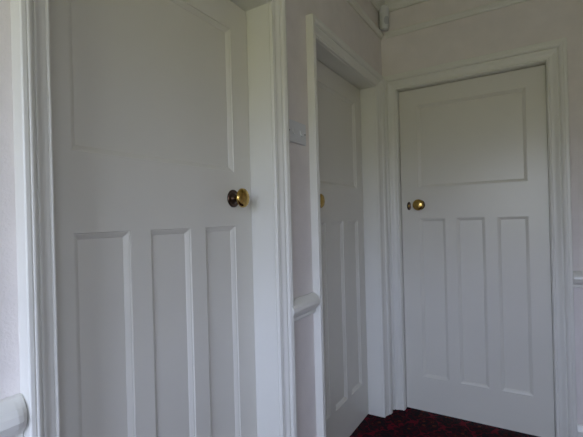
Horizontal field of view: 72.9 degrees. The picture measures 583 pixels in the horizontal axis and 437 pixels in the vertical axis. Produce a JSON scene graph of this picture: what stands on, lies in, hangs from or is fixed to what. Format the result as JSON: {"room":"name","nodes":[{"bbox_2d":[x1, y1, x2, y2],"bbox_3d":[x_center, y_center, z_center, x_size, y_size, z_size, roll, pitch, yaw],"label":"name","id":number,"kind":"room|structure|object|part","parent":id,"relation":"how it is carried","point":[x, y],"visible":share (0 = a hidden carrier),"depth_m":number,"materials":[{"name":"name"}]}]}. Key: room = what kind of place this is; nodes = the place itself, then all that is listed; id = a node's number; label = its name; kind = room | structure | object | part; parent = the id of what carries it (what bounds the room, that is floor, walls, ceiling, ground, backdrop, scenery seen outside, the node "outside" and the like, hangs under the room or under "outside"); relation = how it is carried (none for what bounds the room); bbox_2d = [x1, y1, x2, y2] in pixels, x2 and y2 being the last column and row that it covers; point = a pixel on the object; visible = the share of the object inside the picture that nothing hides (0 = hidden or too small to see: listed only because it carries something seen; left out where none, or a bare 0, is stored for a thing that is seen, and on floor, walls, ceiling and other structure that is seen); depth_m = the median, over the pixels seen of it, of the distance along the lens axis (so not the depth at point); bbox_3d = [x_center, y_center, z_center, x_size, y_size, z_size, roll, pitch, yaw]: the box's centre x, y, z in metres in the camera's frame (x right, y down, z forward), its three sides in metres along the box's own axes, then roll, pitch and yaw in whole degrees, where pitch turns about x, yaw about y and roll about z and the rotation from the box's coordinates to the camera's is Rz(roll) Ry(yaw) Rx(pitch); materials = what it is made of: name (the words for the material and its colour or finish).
{"room":"home hallway","nodes":[
{"label":"home hallway","id":0,"kind":"room"},
{"bbox_2d":[0,0,381,436],"bbox_3d":[-0.448,-0.103,0.941,0.150,2.640,4.050,-2,0,31],"label":"wall","id":1,"kind":"structure","parent":0,"point":[339,16],"depth_m":1.56,"materials":[{"name":"white paint"}]},
{"bbox_2d":[0,393,27,436],"bbox_3d":[-0.940,0.367,-0.069,0.041,0.085,1.803,-2,0,31],"label":"rail","id":2,"kind":"object","parent":1,"relation":"attached to","point":[13,409],"visible":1,"depth_m":0.67,"materials":[{"name":"white paint"}]},
{"bbox_2d":[49,0,256,436],"bbox_3d":[-0.334,0.222,1.139,0.094,1.974,0.761,-2,0,31],"label":"door","id":3,"kind":"structure","parent":1,"relation":"in","point":[149,98],"depth_m":1.10,"materials":[{"name":"beige paint"}]},
{"bbox_3d":[-0.460,0.517,0.972,0.014,0.938,0.120,-2,0,31],"label":"panel","id":4,"kind":"part","parent":3,"relation":"part of","materials":[{"name":"beige paint"}]},
{"bbox_3d":[-0.374,-0.411,1.154,0.014,0.473,0.544,-2,0,31],"label":"panel","id":5,"kind":"part","parent":3,"relation":"part of","materials":[{"name":"beige paint"}]},
{"bbox_3d":[-0.350,0.515,1.153,0.014,0.938,0.120,-2,0,31],"label":"panel","id":6,"kind":"part","parent":3,"relation":"part of","materials":[{"name":"beige paint"}]},
{"bbox_3d":[-0.239,0.512,1.334,0.014,0.938,0.120,-2,0,31],"label":"panel","id":7,"kind":"part","parent":3,"relation":"part of","materials":[{"name":"beige paint"}]},
{"bbox_3d":[-0.176,-0.070,1.364,0.046,0.067,0.067,-2,0,31],"label":"knob","id":8,"kind":"part","parent":3,"relation":"part of","materials":[{"name":"gold metal"}]},
{"bbox_2d":[10,0,296,436],"bbox_3d":[-0.307,0.188,1.126,0.186,2.055,0.900,-2,0,31],"label":"door frame","id":9,"kind":"structure","parent":1,"relation":"attached to","point":[266,25],"depth_m":1.42,"materials":[{"name":"white paint"}]},
{"bbox_2d":[289,119,305,145],"bbox_3d":[0.022,-0.340,1.560,0.016,0.086,0.140,-2,0,31],"label":"light switch","id":10,"kind":"object","parent":1,"relation":"attached to","point":[297,131],"visible":0.83,"depth_m":1.56,"materials":[{"name":"white plastic"}]},
{"bbox_2d":[292,292,319,321],"bbox_3d":[0.050,0.351,1.553,0.041,0.085,0.221,-2,0,31],"label":"rail","id":11,"kind":"object","parent":1,"relation":"attached to","point":[305,305],"visible":0.87,"depth_m":1.54,"materials":[{"name":"white paint"}]},
{"bbox_2d":[317,60,368,436],"bbox_3d":[0.254,0.207,2.083,0.094,1.974,0.761,-2,0,31],"label":"door","id":12,"kind":"structure","parent":1,"relation":"in","point":[339,108],"depth_m":2.15,"materials":[{"name":"beige paint"}]},
{"bbox_3d":[0.127,-0.082,1.841,0.046,0.067,0.067,-2,0,31],"label":"knob","id":13,"kind":"part","parent":12,"relation":"part of","materials":[{"name":"gold metal"}]},
{"bbox_3d":[0.128,0.503,1.916,0.014,0.938,0.120,-2,0,31],"label":"panel","id":14,"kind":"part","parent":12,"relation":"part of","materials":[{"name":"beige paint"}]},
{"bbox_3d":[0.214,-0.426,2.098,0.014,0.473,0.544,-2,0,31],"label":"panel","id":15,"kind":"part","parent":12,"relation":"part of","materials":[{"name":"beige paint"}]},
{"bbox_3d":[0.238,0.500,2.097,0.014,0.938,0.120,-2,0,31],"label":"panel","id":16,"kind":"part","parent":12,"relation":"part of","materials":[{"name":"beige paint"}]},
{"bbox_3d":[0.349,0.497,2.278,0.014,0.938,0.120,-2,0,31],"label":"panel","id":17,"kind":"part","parent":12,"relation":"part of","materials":[{"name":"beige paint"}]},
{"bbox_2d":[306,13,392,436],"bbox_3d":[0.276,0.171,2.082,0.186,2.058,0.922,-2,0,31],"label":"door frame","id":18,"kind":"structure","parent":1,"relation":"attached to","point":[323,45],"depth_m":2.37,"materials":[{"name":"white paint"}]},
{"bbox_2d":[346,0,383,39],"bbox_3d":[-0.441,-1.124,0.833,0.020,0.038,3.900,-2,0,31],"label":"rail","id":19,"kind":"object","parent":1,"relation":"attached to","point":[353,3],"visible":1,"depth_m":2.24,"materials":[{"name":"white paint"}]},
{"bbox_2d":[369,0,385,12],"bbox_3d":[-0.396,-1.345,0.802,0.140,0.160,3.900,-2,0,31],"label":"coving","id":20,"kind":"structure","parent":1,"relation":"attached to","point":[377,4],"depth_m":2.41,"materials":[{"name":"white paint"}]},
{"bbox_2d":[379,4,388,30],"bbox_3d":[0.576,-1.246,2.452,0.060,0.150,0.078,-2,0,-14],"label":"sensor","id":21,"kind":"object","parent":1,"relation":"attached to","point":[384,10],"visible":1,"depth_m":2.43,"materials":[{"name":"white plastic"}]},
{"bbox_2d":[350,407,538,436],"bbox_3d":[0.402,1.245,0.354,2.150,0.100,4.200,-2,0,31],"label":"floor","id":22,"kind":"structure","parent":0,"point":[410,422],"depth_m":2.24,"materials":[{"name":"red carpet"}]},
{"bbox_2d":[381,0,582,424],"bbox_3d":[1.421,-0.151,2.083,1.850,2.640,0.150,-2,0,31],"label":"wall","id":23,"kind":"structure","parent":0,"point":[530,22],"depth_m":2.13,"materials":[{"name":"white paint"}]},
{"bbox_2d":[384,0,428,11],"bbox_3d":[1.313,-1.389,1.961,1.850,0.160,0.140,-2,0,31],"label":"coving","id":24,"kind":"structure","parent":23,"relation":"attached to","point":[393,5],"depth_m":2.42,"materials":[{"name":"white paint"}]},
{"bbox_2d":[385,0,528,37],"bbox_3d":[1.363,-1.171,2.003,1.819,0.038,0.020,-2,0,31],"label":"rail","id":25,"kind":"object","parent":23,"relation":"attached to","point":[504,3],"visible":1,"depth_m":2.26,"materials":[{"name":"white paint"}]},
{"bbox_2d":[399,65,554,436],"bbox_3d":[1.025,0.187,2.270,0.774,1.974,0.094,-2,0,31],"label":"door","id":26,"kind":"structure","parent":23,"relation":"in","point":[474,154],"depth_m":2.26,"materials":[{"name":"beige paint"}]},
{"bbox_3d":[0.770,-0.083,2.393,0.067,0.067,0.046,-2,0,31],"label":"knob","id":27,"kind":"part","parent":26,"relation":"part of","materials":[{"name":"gold metal"}]},
{"bbox_3d":[0.872,0.483,2.401,0.120,0.938,0.014,-2,0,31],"label":"panel","id":28,"kind":"part","parent":26,"relation":"part of","materials":[{"name":"beige paint"}]},
{"bbox_3d":[1.028,-0.447,2.291,0.544,0.473,0.014,-2,0,31],"label":"panel","id":29,"kind":"part","parent":26,"relation":"part of","materials":[{"name":"beige paint"}]},
{"bbox_3d":[1.053,0.478,2.290,0.120,0.938,0.014,-2,0,31],"label":"panel","id":30,"kind":"part","parent":26,"relation":"part of","materials":[{"name":"beige paint"}]},
{"bbox_3d":[1.234,0.474,2.179,0.120,0.938,0.014,-2,0,31],"label":"panel","id":31,"kind":"part","parent":26,"relation":"part of","materials":[{"name":"beige paint"}]},
{"bbox_2d":[383,37,577,436],"bbox_3d":[1.041,0.142,2.301,0.959,2.077,0.186,-2,0,31],"label":"door frame","id":32,"kind":"structure","parent":23,"relation":"attached to","point":[552,54],"depth_m":2.04,"materials":[{"name":"white paint"}]},
{"bbox_2d":[573,271,582,287],"bbox_3d":[1.793,0.296,1.751,0.890,0.085,0.041,-2,0,31],"label":"rail","id":33,"kind":"object","parent":23,"relation":"attached to","point":[577,275],"visible":0.81,"depth_m":1.97,"materials":[{"name":"white paint"}]},
{"bbox_2d":[577,424,582,436],"bbox_3d":[1.820,1.094,1.761,0.890,0.130,0.018,-2,0,31],"label":"baseboard","id":34,"kind":"structure","parent":23,"relation":"attached to","point":[579,427],"depth_m":1.98,"materials":[{"name":"white paint"}]}
]}

